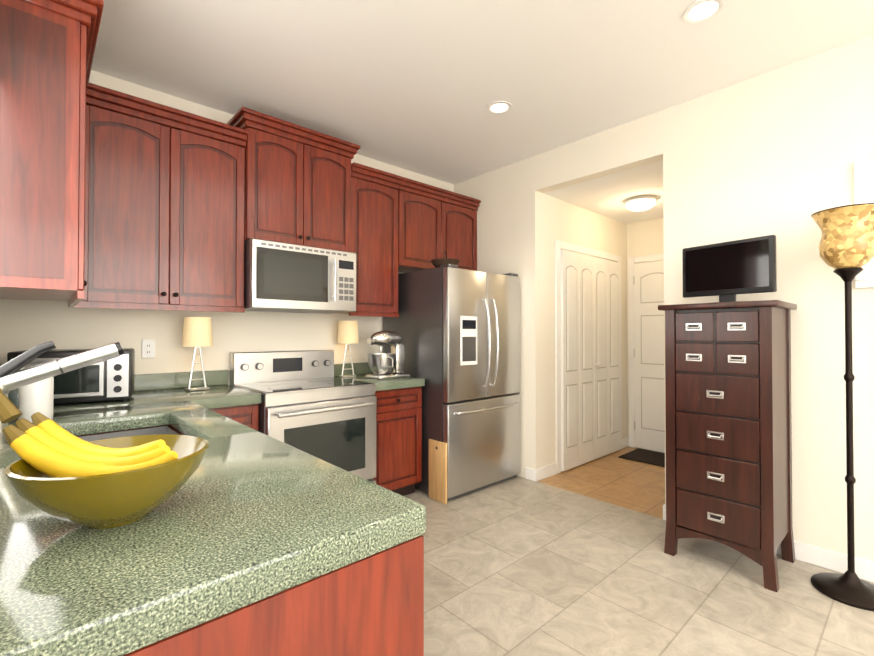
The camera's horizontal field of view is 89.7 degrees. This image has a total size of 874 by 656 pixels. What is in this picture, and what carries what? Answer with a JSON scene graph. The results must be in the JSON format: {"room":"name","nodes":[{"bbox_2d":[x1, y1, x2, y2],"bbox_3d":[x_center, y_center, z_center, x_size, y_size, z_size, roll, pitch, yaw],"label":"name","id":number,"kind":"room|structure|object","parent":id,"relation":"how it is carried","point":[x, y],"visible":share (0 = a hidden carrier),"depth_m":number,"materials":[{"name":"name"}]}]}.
{"room":"kitchen","nodes":[
{"label":"kitchen","id":0,"kind":"room"},
{"bbox_2d":[0,70,453,384],"bbox_3d":[-1.793,-0.099,2.822,9.000,2.800,0.120,1,-1,-42],"label":"wall","id":1,"kind":"structure","parent":0,"point":[27,324],"depth_m":2.83,"materials":[{"name":"beige paint"}]},
{"bbox_2d":[0,0,111,303],"bbox_3d":[-1.700,-0.673,1.891,0.367,1.065,0.774,1,-1,-42],"label":"upper cabinet","id":2,"kind":"object","parent":1,"relation":"attached to","point":[56,124],"depth_m":1.63,"materials":[{"name":"brown wood"}]},
{"bbox_2d":[142,340,154,357],"bbox_3d":[-1.792,0.130,2.730,0.070,0.114,0.008,1,-1,-42],"label":"electrical outlet plate","id":3,"kind":"object","parent":1,"relation":"attached to","point":[148,348],"visible":1,"depth_m":2.73,"materials":[{"name":"white plastic"}]},
{"bbox_2d":[68,96,251,311],"bbox_3d":[-1.641,-0.664,2.625,0.865,1.065,0.380,1,-1,-42],"label":"upper cabinet","id":4,"kind":"object","parent":1,"relation":"attached to","point":[111,199],"depth_m":2.55,"materials":[{"name":"brown wood"}]},
{"bbox_2d":[232,116,355,252],"bbox_3d":[-1.045,-0.942,3.189,0.768,0.754,0.347,1,-1,-42],"label":"upper cabinet","id":5,"kind":"object","parent":1,"relation":"attached to","point":[304,188],"depth_m":3.04,"materials":[{"name":"brown wood"}]},
{"bbox_2d":[244,238,355,313],"bbox_3d":[-1.001,-0.339,3.134,0.760,0.437,0.477,1,-1,-42],"label":"microwave","id":6,"kind":"object","parent":1,"relation":"attached to","point":[286,277],"visible":1,"depth_m":2.95,"materials":[{"name":"metal"}]},
{"bbox_2d":[339,172,407,315],"bbox_3d":[-0.575,-0.653,3.624,0.513,1.065,0.327,1,-1,-42],"label":"upper cabinet","id":7,"kind":"object","parent":1,"relation":"attached to","point":[381,204],"depth_m":3.51,"materials":[{"name":"brown wood"}]},
{"bbox_2d":[408,184,478,271],"bbox_3d":[-0.070,-0.847,4.084,0.956,0.665,0.327,1,-1,-42],"label":"upper cabinet","id":8,"kind":"object","parent":1,"relation":"attached to","point":[437,223],"depth_m":3.94,"materials":[{"name":"brown wood"}]},
{"bbox_2d":[91,0,873,184],"bbox_3d":[-0.071,-1.587,-0.390,7.220,0.100,7.220,1,-1,-42],"label":"ceiling","id":9,"kind":"structure","parent":0,"point":[418,86],"depth_m":2.46,"materials":[{"name":"white paint"}]},
{"bbox_2d":[487,101,511,113],"bbox_3d":[0.423,-1.494,2.983,0.170,0.005,0.170,1,-1,-42],"label":"recessed light","id":10,"kind":"object","parent":9,"relation":"in","point":[500,107],"visible":1,"depth_m":2.98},
{"bbox_2d":[683,0,724,23],"bbox_3d":[1.263,-1.504,2.084,0.170,0.005,0.170,1,-1,-42],"label":"recessed light","id":11,"kind":"object","parent":9,"relation":"in","point":[703,11],"visible":1,"depth_m":2.08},
{"bbox_2d":[543,194,627,465],"bbox_3d":[1.544,0.020,4.492,1.750,2.600,0.120,1,-1,-42],"label":"wall","id":12,"kind":"structure","parent":0,"point":[564,221],"depth_m":4.08,"materials":[{"name":"beige paint"}]},
{"bbox_2d":[530,463,556,480],"bbox_3d":[0.947,1.263,3.868,0.312,0.100,0.042,1,-1,-42],"label":"baseboard","id":13,"kind":"structure","parent":12,"relation":"attached to","point":[549,470],"depth_m":3.82,"materials":[{"name":"white wood"}]},
{"bbox_2d":[555,240,621,473],"bbox_3d":[1.546,0.262,4.397,1.270,2.115,0.018,1,-1,-42],"label":"door frame","id":14,"kind":"structure","parent":12,"relation":"attached to","point":[559,245],"depth_m":3.99,"materials":[{"name":"white wood"}]},
{"bbox_2d":[560,250,620,470],"bbox_3d":[1.569,0.298,4.371,1.127,2.018,0.076,1,-1,-42],"label":"bifold closet doors","id":15,"kind":"structure","parent":12,"relation":"in","point":[590,370],"depth_m":4.29,"materials":[{"name":"white wood"}]},
{"bbox_2d":[543,160,662,223],"bbox_3d":[1.936,-1.235,4.072,1.750,0.100,1.290,1,-1,-42],"label":"ceiling","id":16,"kind":"structure","parent":0,"point":[608,196],"depth_m":3.85,"materials":[{"name":"white paint"}]},
{"bbox_2d":[624,195,657,210],"bbox_3d":[1.879,-1.137,4.053,0.290,0.094,0.290,1,-1,-42],"label":"light","id":17,"kind":"object","parent":16,"relation":"attached to","point":[641,203],"visible":1,"depth_m":3.97,"materials":[{"name":"white glass"}]},
{"bbox_2d":[404,446,873,655],"bbox_3d":[0.618,1.319,0.119,8.970,0.100,7.100,1,-1,-42],"label":"floor","id":18,"kind":"structure","parent":0,"point":[519,566],"depth_m":2.22,"materials":[{"name":"tile"}]},
{"bbox_2d":[0,372,425,655],"bbox_3d":[-1.161,0.779,1.582,0.780,1.015,2.547,1,-1,-42],"label":"countertop","id":19,"kind":"structure","parent":18,"relation":"on","point":[248,538],"depth_m":0.78,"materials":[{"name":"green stone"}]},
{"bbox_2d":[8,365,31,408],"bbox_3d":[-1.797,0.269,1.884,0.096,0.210,0.096,1,-1,-42],"label":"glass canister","id":20,"kind":"object","parent":19,"relation":"on","point":[13,396],"visible":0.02,"depth_m":1.84,"materials":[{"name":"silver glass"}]},
{"bbox_2d":[18,377,53,422],"bbox_3d":[-1.619,0.270,1.776,0.104,0.205,0.104,1,-1,-42],"label":"canister","id":21,"kind":"object","parent":19,"relation":"on","point":[36,397],"visible":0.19,"depth_m":1.74,"materials":[{"name":"ceramic"}]},
{"bbox_2d":[0,341,123,448],"bbox_3d":[-1.238,0.205,1.432,0.355,0.327,0.068,1,-1,-38],"label":"faucet","id":22,"kind":"object","parent":19,"relation":"on","point":[13,376],"visible":0.92,"depth_m":1.40,"materials":[{"name":"silver metal"}]},
{"bbox_2d":[7,348,134,403],"bbox_3d":[-1.839,0.246,2.245,0.470,0.265,0.352,0,-1,-32],"label":"toaster oven","id":23,"kind":"object","parent":19,"relation":"on","point":[110,379],"visible":0.58,"depth_m":2.17,"materials":[{"name":"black metal"}]},
{"bbox_2d":[0,388,208,528],"bbox_3d":[-0.624,0.233,0.831,0.344,0.258,0.314,1,-1,-42],"label":"fruit bowl","id":24,"kind":"object","parent":19,"relation":"on","point":[57,471],"visible":1,"depth_m":0.79,"materials":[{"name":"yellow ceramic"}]},
{"bbox_2d":[176,370,259,393],"bbox_3d":[-1.377,0.792,2.679,0.373,1.015,0.629,1,-1,-42],"label":"countertop","id":25,"kind":"structure","parent":18,"relation":"on","point":[221,376],"depth_m":2.96,"materials":[{"name":"green stone"}]},
{"bbox_2d":[182,317,212,390],"bbox_3d":[-1.492,0.159,2.741,0.170,0.450,0.170,0,-1,36],"label":"table lamp","id":26,"kind":"object","parent":25,"relation":"on","point":[197,332],"visible":1,"depth_m":2.69,"materials":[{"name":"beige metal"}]},
{"bbox_2d":[230,350,376,483],"bbox_3d":[-0.904,0.736,3.014,0.762,1.135,0.733,1,-1,-42],"label":"range","id":27,"kind":"object","parent":18,"relation":"on","point":[310,404],"visible":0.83,"depth_m":2.90,"materials":[{"name":"metal"}]},
{"bbox_2d":[334,362,424,441],"bbox_3d":[-0.484,0.801,3.487,0.483,1.015,0.629,1,-1,-42],"label":"countertop","id":28,"kind":"structure","parent":18,"relation":"on","point":[399,400],"depth_m":3.33,"materials":[{"name":"brown wood"}]},
{"bbox_2d":[337,321,358,377],"bbox_3d":[-0.716,0.168,3.537,0.170,0.450,0.170,0,-1,-36],"label":"table lamp","id":29,"kind":"object","parent":28,"relation":"on","point":[347,332],"visible":1,"depth_m":3.48,"materials":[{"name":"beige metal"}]},
{"bbox_2d":[365,330,409,379],"bbox_3d":[-0.380,0.206,3.445,0.325,0.373,0.263,1,-1,-42],"label":"stand mixer","id":30,"kind":"object","parent":28,"relation":"on","point":[382,365],"visible":1,"depth_m":3.39,"materials":[{"name":"silver metal"}]},
{"bbox_2d":[429,439,446,503],"bbox_3d":[0.005,1.081,3.327,0.021,0.449,0.195,1,-1,-42],"label":"cutting board","id":31,"kind":"object","parent":18,"relation":"on","point":[437,470],"visible":0.98,"depth_m":3.31,"materials":[{"name":"brown wood"}]},
{"bbox_2d":[383,264,519,500],"bbox_3d":[0.158,0.418,3.846,0.885,1.790,0.911,1,-1,-42],"label":"refrigerator","id":32,"kind":"object","parent":18,"relation":"on","point":[456,327],"visible":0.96,"depth_m":3.49,"materials":[{"name":"metal"}]},
{"bbox_2d":[431,250,459,267],"bbox_3d":[0.067,-0.550,3.485,0.230,0.136,0.230,0,-1,8],"label":"basket","id":33,"kind":"object","parent":32,"relation":"on","point":[436,263],"visible":0.71,"depth_m":3.40,"materials":[{"name":"wicker"}]},
{"bbox_2d":[618,448,664,466],"bbox_3d":[2.284,1.312,4.351,0.480,0.011,0.780,1,-1,-42],"label":"rug","id":34,"kind":"object","parent":18,"relation":"on","point":[648,457],"visible":0.5,"depth_m":4.47,"materials":[{"name":"black fabric"}]},
{"bbox_2d":[658,300,796,591],"bbox_3d":[1.646,0.582,2.494,0.490,1.430,0.560,1,-1,-42],"label":"dresser","id":35,"kind":"object","parent":18,"relation":"on","point":[728,424],"visible":1,"depth_m":2.33,"materials":[{"name":"brown wood"}]},
{"bbox_2d":[682,235,776,302],"bbox_3d":[1.650,-0.311,2.508,0.144,0.355,0.470,0,-1,-34],"label":"flat-screen tv","id":36,"kind":"object","parent":35,"relation":"on","point":[726,271],"visible":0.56,"depth_m":2.47,"materials":[{"name":"black plastic"}]},
{"bbox_2d":[811,203,873,610],"bbox_3d":[2.026,0.357,2.159,0.304,1.872,0.304,1,-1,-42],"label":"torchiere floor lamp","id":37,"kind":"object","parent":18,"relation":"on","point":[846,248],"visible":0.98,"depth_m":2.14,"materials":[{"name":"brown metal"}]},
{"bbox_2d":[627,217,663,452],"bbox_3d":[2.581,0.021,4.560,0.120,2.600,1.170,1,-1,-42],"label":"wall","id":38,"kind":"structure","parent":0,"point":[645,238],"depth_m":4.83,"materials":[{"name":"beige paint"}]},
{"bbox_2d":[628,253,663,447],"bbox_3d":[2.486,0.264,4.559,0.018,2.115,1.000,1,-1,-42],"label":"door frame","id":39,"kind":"structure","parent":38,"relation":"attached to","point":[656,257],"depth_m":4.90,"materials":[{"name":"white wood"}]},
{"bbox_2d":[633,260,664,452],"bbox_3d":[2.454,0.297,4.533,0.084,2.023,0.856,1,-1,-42],"label":"entry door","id":40,"kind":"structure","parent":38,"relation":"in","point":[649,400],"depth_m":4.72,"materials":[{"name":"white wood"}]},
{"bbox_2d":[454,35,873,561],"bbox_3d":[2.568,-0.109,1.967,0.120,2.800,7.000,1,-1,-42],"label":"wall","id":41,"kind":"structure","parent":0,"point":[779,152],"depth_m":2.54,"materials":[{"name":"beige paint"}]},
{"bbox_2d":[663,504,873,582],"bbox_3d":[3.203,1.231,1.152,0.012,0.100,4.962,1,-1,-42],"label":"baseboard","id":42,"kind":"structure","parent":41,"relation":"attached to","point":[825,558],"depth_m":2.36,"materials":[{"name":"white wood"}]},
{"bbox_2d":[854,158,873,288],"bbox_3d":[2.364,-0.538,2.091,0.017,0.660,0.550,1,-1,-42],"label":"picture frame","id":43,"kind":"object","parent":41,"relation":"attached to","point":[864,185],"visible":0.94,"depth_m":2.26,"materials":[{"name":"white"}]}
]}

